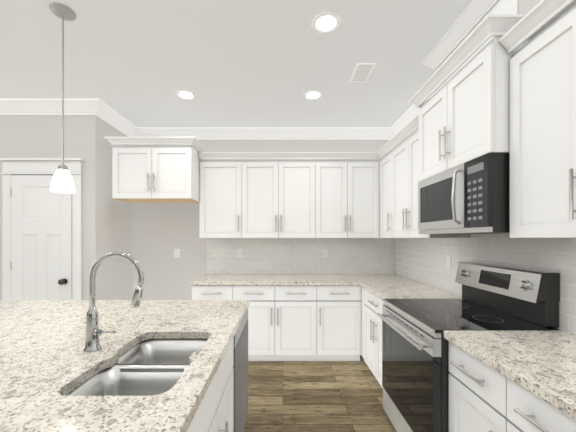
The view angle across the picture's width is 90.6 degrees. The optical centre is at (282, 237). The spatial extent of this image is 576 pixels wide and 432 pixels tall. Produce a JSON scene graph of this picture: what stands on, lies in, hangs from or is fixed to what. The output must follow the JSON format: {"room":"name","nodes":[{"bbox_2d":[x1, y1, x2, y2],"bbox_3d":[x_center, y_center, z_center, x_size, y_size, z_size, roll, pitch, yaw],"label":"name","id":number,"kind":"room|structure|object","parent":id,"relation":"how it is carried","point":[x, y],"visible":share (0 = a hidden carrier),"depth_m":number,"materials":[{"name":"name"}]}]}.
{"room":"kitchen","nodes":[
{"label":"kitchen","id":0,"kind":"room"},
{"bbox_2d":[0,115,85,299],"bbox_3d":[-3.587,-0.015,3.050,3.026,2.810,0.100,0,0,0],"label":"wall","id":1,"kind":"structure","parent":0,"point":[30,136],"depth_m":3.00,"materials":[{"name":"grey paint"}]},
{"bbox_2d":[0,158,83,299],"bbox_3d":[-2.525,0.279,2.956,0.860,2.223,0.086,0,0,0],"label":"pantry door","id":2,"kind":"structure","parent":1,"relation":"in","point":[41,241],"depth_m":2.98,"materials":[{"name":"white wood"}]},
{"bbox_2d":[0,99,107,117],"bbox_3d":[-3.377,-1.355,2.950,3.003,0.127,0.097,0,0,0],"label":"crown molding","id":3,"kind":"structure","parent":1,"relation":"attached to","point":[99,108],"depth_m":2.95,"materials":[{"name":"white"}]},
{"bbox_2d":[86,115,132,299],"bbox_3d":[-2.024,-0.015,3.375,0.100,2.810,0.750,0,0,0],"label":"wall","id":4,"kind":"structure","parent":0,"point":[109,223],"depth_m":3.17,"materials":[{"name":"grey paint"}]},
{"bbox_2d":[101,106,135,136],"bbox_3d":[-1.924,-1.355,3.325,0.097,0.127,0.630,0,0,0],"label":"crown molding","id":5,"kind":"structure","parent":4,"relation":"attached to","point":[114,119],"depth_m":3.37,"materials":[{"name":"white wood"}]},
{"bbox_2d":[104,137,204,202],"bbox_3d":[-1.437,-0.759,3.272,0.979,0.661,0.416,0,0,0],"label":"upper cabinet","id":6,"kind":"object","parent":4,"relation":"attached to","point":[155,169],"visible":0.94,"depth_m":3.13,"materials":[{"name":"white wood"}]},
{"bbox_2d":[0,0,471,126],"bbox_3d":[-1.760,-1.470,0.575,6.680,0.100,6.550,0,0,0],"label":"ceiling","id":7,"kind":"structure","parent":0,"point":[235,63],"depth_m":2.24,"materials":[{"name":"grey paint"}]},
{"bbox_2d":[49,2,75,192],"bbox_3d":[-1.377,-0.854,1.784,0.136,1.130,0.136,0,0,0],"label":"pendant lamp","id":8,"kind":"object","parent":7,"relation":"hanging from","point":[62,181],"visible":1,"depth_m":1.77,"materials":[{"name":"white glass"}]},
{"bbox_2d":[176,90,195,99],"bbox_3d":[-0.963,-1.417,2.830,0.192,0.006,0.192,0,0,0],"label":"recessed light","id":9,"kind":"object","parent":7,"relation":"in","point":[185,94],"visible":1,"depth_m":2.82,"materials":[{"name":"white"}]},
{"bbox_2d":[303,90,322,99],"bbox_3d":[0.298,-1.417,2.830,0.192,0.006,0.192,0,0,0],"label":"recessed light","id":10,"kind":"object","parent":7,"relation":"in","point":[312,94],"visible":1,"depth_m":2.81,"materials":[{"name":"white"}]},
{"bbox_2d":[311,12,340,33],"bbox_3d":[0.284,-1.417,1.883,0.192,0.006,0.192,0,0,0],"label":"recessed light","id":11,"kind":"object","parent":7,"relation":"in","point":[325,22],"visible":1,"depth_m":1.88,"materials":[{"name":"white"}]},
{"bbox_2d":[349,63,375,81],"bbox_3d":[0.680,-1.416,2.450,0.155,0.008,0.275,0,0,0],"label":"ceiling vent","id":12,"kind":"object","parent":7,"relation":"in","point":[362,72],"visible":1,"depth_m":2.43,"materials":[{"name":"white metal"}]},
{"bbox_2d":[133,140,394,299],"bbox_3d":[-0.247,-0.015,3.800,3.654,2.810,0.100,0,0,0],"label":"wall","id":13,"kind":"structure","parent":0,"point":[162,232],"depth_m":3.75,"materials":[{"name":"grey paint"}]},
{"bbox_2d":[174,249,179,257],"bbox_3d":[-1.395,0.200,3.746,0.072,0.116,0.007,0,0,0],"label":"outlet","id":14,"kind":"object","parent":13,"relation":"attached to","point":[176,253],"visible":1,"depth_m":3.74,"materials":[{"name":"white plastic"}]},
{"bbox_2d":[199,157,241,237],"bbox_3d":[-0.747,-0.470,3.577,0.507,0.940,0.343,0,0,0],"label":"upper cabinet","id":15,"kind":"object","parent":13,"relation":"attached to","point":[220,181],"depth_m":3.42,"materials":[{"name":"white wood"}]},
{"bbox_2d":[136,127,387,139],"bbox_3d":[-0.306,-1.355,3.700,3.334,0.127,0.097,0,0,0],"label":"crown molding","id":16,"kind":"structure","parent":13,"relation":"attached to","point":[201,133],"depth_m":3.70,"materials":[{"name":"white wood"}]},
{"bbox_2d":[242,157,317,237],"bbox_3d":[-0.053,-0.470,3.577,0.880,0.940,0.343,0,0,0],"label":"upper cabinet","id":17,"kind":"object","parent":13,"relation":"attached to","point":[288,198],"depth_m":3.42,"materials":[{"name":"white wood"}]},
{"bbox_2d":[207,236,394,273],"bbox_3d":[0.237,0.237,3.747,2.474,0.535,0.006,0,0,0],"label":"backsplash","id":18,"kind":"structure","parent":13,"relation":"attached to","point":[304,255],"depth_m":3.74,"materials":[{"name":"tile"}]},
{"bbox_2d":[237,249,242,257],"bbox_3d":[-0.566,0.200,3.740,0.072,0.116,0.007,0,0,0],"label":"electrical outlet","id":19,"kind":"object","parent":18,"relation":"attached to","point":[239,253],"visible":1,"depth_m":3.74,"materials":[{"name":"white plastic"}]},
{"bbox_2d":[322,249,327,257],"bbox_3d":[0.553,0.200,3.740,0.072,0.116,0.007,0,0,0],"label":"electrical outlet","id":20,"kind":"object","parent":18,"relation":"attached to","point":[324,253],"visible":1,"depth_m":3.74,"materials":[{"name":"white plastic"}]},
{"bbox_2d":[318,157,377,237],"bbox_3d":[0.770,-0.470,3.577,0.766,0.940,0.343,0,0,0],"label":"upper cabinet","id":21,"kind":"object","parent":13,"relation":"attached to","point":[347,189],"depth_m":3.42,"materials":[{"name":"white wood"}]},
{"bbox_2d":[243,355,396,431],"bbox_3d":[-1.760,1.440,0.575,6.680,0.100,6.550,0,0,0],"label":"floor","id":22,"kind":"structure","parent":0,"point":[315,396],"depth_m":2.47,"materials":[{"name":"brown wood"}]},
{"bbox_2d":[187,337,233,431],"bbox_3d":[-1.573,0.953,0.870,2.695,0.874,2.580,0,0,0],"label":"base cabinet","id":23,"kind":"object","parent":22,"relation":"on","point":[215,411],"visible":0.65,"depth_m":1.19,"materials":[{"name":"white wood"}]},
{"bbox_2d":[0,300,249,431],"bbox_3d":[-1.603,0.495,0.870,2.695,0.040,2.640,0,0,0],"label":"countertop","id":24,"kind":"structure","parent":23,"relation":"on","point":[48,365],"depth_m":1.13,"materials":[{"name":"stone"}]},
{"bbox_2d":[83,252,143,351],"bbox_3d":[-0.719,0.267,1.208,0.251,0.415,0.066,0,0,4],"label":"faucet","id":25,"kind":"object","parent":24,"relation":"on","point":[94,332],"visible":1,"depth_m":1.20,"materials":[{"name":"silver metal"}]},
{"bbox_2d":[67,339,207,395],"bbox_3d":[-0.528,0.617,1.157,0.405,0.200,0.626,0,0,0],"label":"sink","id":26,"kind":"object","parent":24,"relation":"in","point":[149,367],"visible":0.33,"depth_m":1.15,"materials":[{"name":"silver metal"}]},
{"bbox_2d":[233,309,247,431],"bbox_3d":[-0.303,0.945,1.853,0.082,0.850,0.589,0,0,0],"label":"dishwasher","id":27,"kind":"object","parent":23,"relation":"in","point":[240,366],"visible":0.85,"depth_m":1.80,"materials":[{"name":"grey metal"}]},
{"bbox_2d":[192,285,231,299],"bbox_3d":[-0.775,0.953,3.432,0.450,0.874,0.624,0,0,0],"label":"base cabinet","id":28,"kind":"object","parent":22,"relation":"on","point":[199,292],"depth_m":3.12,"materials":[{"name":"white wood"}]},
{"bbox_2d":[232,285,319,360],"bbox_3d":[-0.090,0.953,3.432,0.920,0.874,0.624,0,0,0],"label":"base cabinet","id":29,"kind":"object","parent":22,"relation":"on","point":[304,322],"depth_m":3.12,"materials":[{"name":"white wood"}]},
{"bbox_2d":[191,274,414,284],"bbox_3d":[0.235,0.495,3.416,2.481,0.040,0.651,0,0,0],"label":"countertop","id":30,"kind":"structure","parent":29,"relation":"on","point":[208,279],"depth_m":3.26,"materials":[{"name":"stone"}]},
{"bbox_2d":[320,285,361,360],"bbox_3d":[0.619,0.953,3.432,0.498,0.874,0.624,0,0,0],"label":"base cabinet","id":31,"kind":"object","parent":22,"relation":"on","point":[340,305],"depth_m":3.13,"materials":[{"name":"white wood"}]},
{"bbox_2d":[362,287,383,387],"bbox_3d":[1.142,0.953,2.676,0.663,0.874,0.884,0,0,0],"label":"base cabinet","id":32,"kind":"object","parent":22,"relation":"on","point":[372,304],"visible":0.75,"depth_m":2.71,"materials":[{"name":"white wood"}]},
{"bbox_2d":[358,281,463,299],"bbox_3d":[1.151,0.495,2.652,0.651,0.040,0.840,0,0,0],"label":"countertop","id":33,"kind":"structure","parent":32,"relation":"on","point":[387,286],"depth_m":2.58,"materials":[{"name":"stone"}]},
{"bbox_2d":[377,262,561,431],"bbox_3d":[1.092,0.787,1.850,0.751,1.205,0.760,0,0,0],"label":"range","id":34,"kind":"object","parent":22,"relation":"on","point":[415,364],"visible":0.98,"depth_m":1.70,"materials":[{"name":"black glass"}]},
{"bbox_2d":[449,342,575,431],"bbox_3d":[1.161,0.953,1.086,0.623,0.874,0.760,0,0,0],"label":"base cabinet","id":35,"kind":"object","parent":22,"relation":"on","point":[483,397],"visible":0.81,"depth_m":1.14,"materials":[{"name":"white wood"}]},
{"bbox_2d":[444,331,575,419],"bbox_3d":[1.149,0.495,0.334,0.647,0.040,2.267,0,0,0],"label":"countertop","id":36,"kind":"structure","parent":35,"relation":"on","point":[541,364],"depth_m":1.14,"materials":[{"name":"stone"}]},
{"bbox_2d":[395,128,418,147],"bbox_3d":[1.530,-0.015,0.525,0.100,2.810,6.450,0,0,0],"label":"wall","id":37,"kind":"structure","parent":0,"point":[407,137],"depth_m":3.39,"materials":[{"name":"grey paint"}]},
{"bbox_2d":[378,149,389,237],"bbox_3d":[1.317,-0.470,3.220,0.323,0.940,0.407,0,0,0],"label":"upper cabinet","id":38,"kind":"object","parent":37,"relation":"attached to","point":[385,162],"depth_m":3.27,"materials":[{"name":"white wood"}]},
{"bbox_2d":[388,90,435,139],"bbox_3d":[1.431,-1.355,0.575,0.097,0.127,6.349,0,0,0],"label":"crown molding","id":39,"kind":"structure","parent":37,"relation":"attached to","point":[413,110],"depth_m":3.32,"materials":[{"name":"white wood"}]},
{"bbox_2d":[390,125,469,237],"bbox_3d":[1.317,-0.470,2.631,0.323,0.940,0.773,0,0,0],"label":"upper cabinet","id":40,"kind":"object","parent":37,"relation":"attached to","point":[404,159],"depth_m":2.67,"materials":[{"name":"white wood"}]},
{"bbox_2d":[408,0,529,180],"bbox_3d":[1.244,-0.929,1.857,0.469,0.978,0.910,0,0,0],"label":"upper cabinet","id":41,"kind":"object","parent":37,"relation":"attached to","point":[464,113],"visible":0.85,"depth_m":1.67,"materials":[{"name":"white wood"}]},
{"bbox_2d":[418,153,509,233],"bbox_3d":[1.236,-0.234,1.850,0.463,0.407,0.756,0,0,0],"label":"microwave","id":42,"kind":"object","parent":41,"relation":"attached to","point":[471,196],"visible":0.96,"depth_m":1.62,"materials":[{"name":"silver metal"}]},
{"bbox_2d":[395,233,575,332],"bbox_3d":[1.477,0.223,1.422,0.006,0.565,4.644,0,0,0],"label":"backsplash","id":43,"kind":"structure","parent":37,"relation":"attached to","point":[422,260],"depth_m":2.02,"materials":[{"name":"tile"}]},
{"bbox_2d":[446,255,450,268],"bbox_3d":[1.470,0.210,2.530,0.007,0.116,0.072,0,0,0],"label":"electrical outlet","id":44,"kind":"object","parent":43,"relation":"attached to","point":[448,261],"visible":1,"depth_m":2.52,"materials":[{"name":"white plastic"}]},
{"bbox_2d":[506,0,575,237],"bbox_3d":[1.317,-0.470,1.080,0.323,0.940,0.751,0,0,0],"label":"upper cabinet","id":45,"kind":"object","parent":37,"relation":"attached to","point":[542,133],"depth_m":1.26,"materials":[{"name":"white wood"}]},
{"bbox_2d":[518,0,575,39],"bbox_3d":[1.342,-1.218,-0.571,0.276,0.405,4.058,0,0,0],"label":"soffit","id":46,"kind":"structure","parent":0,"point":[525,6],"depth_m":1.39,"materials":[{"name":"grey paint"}]}
]}

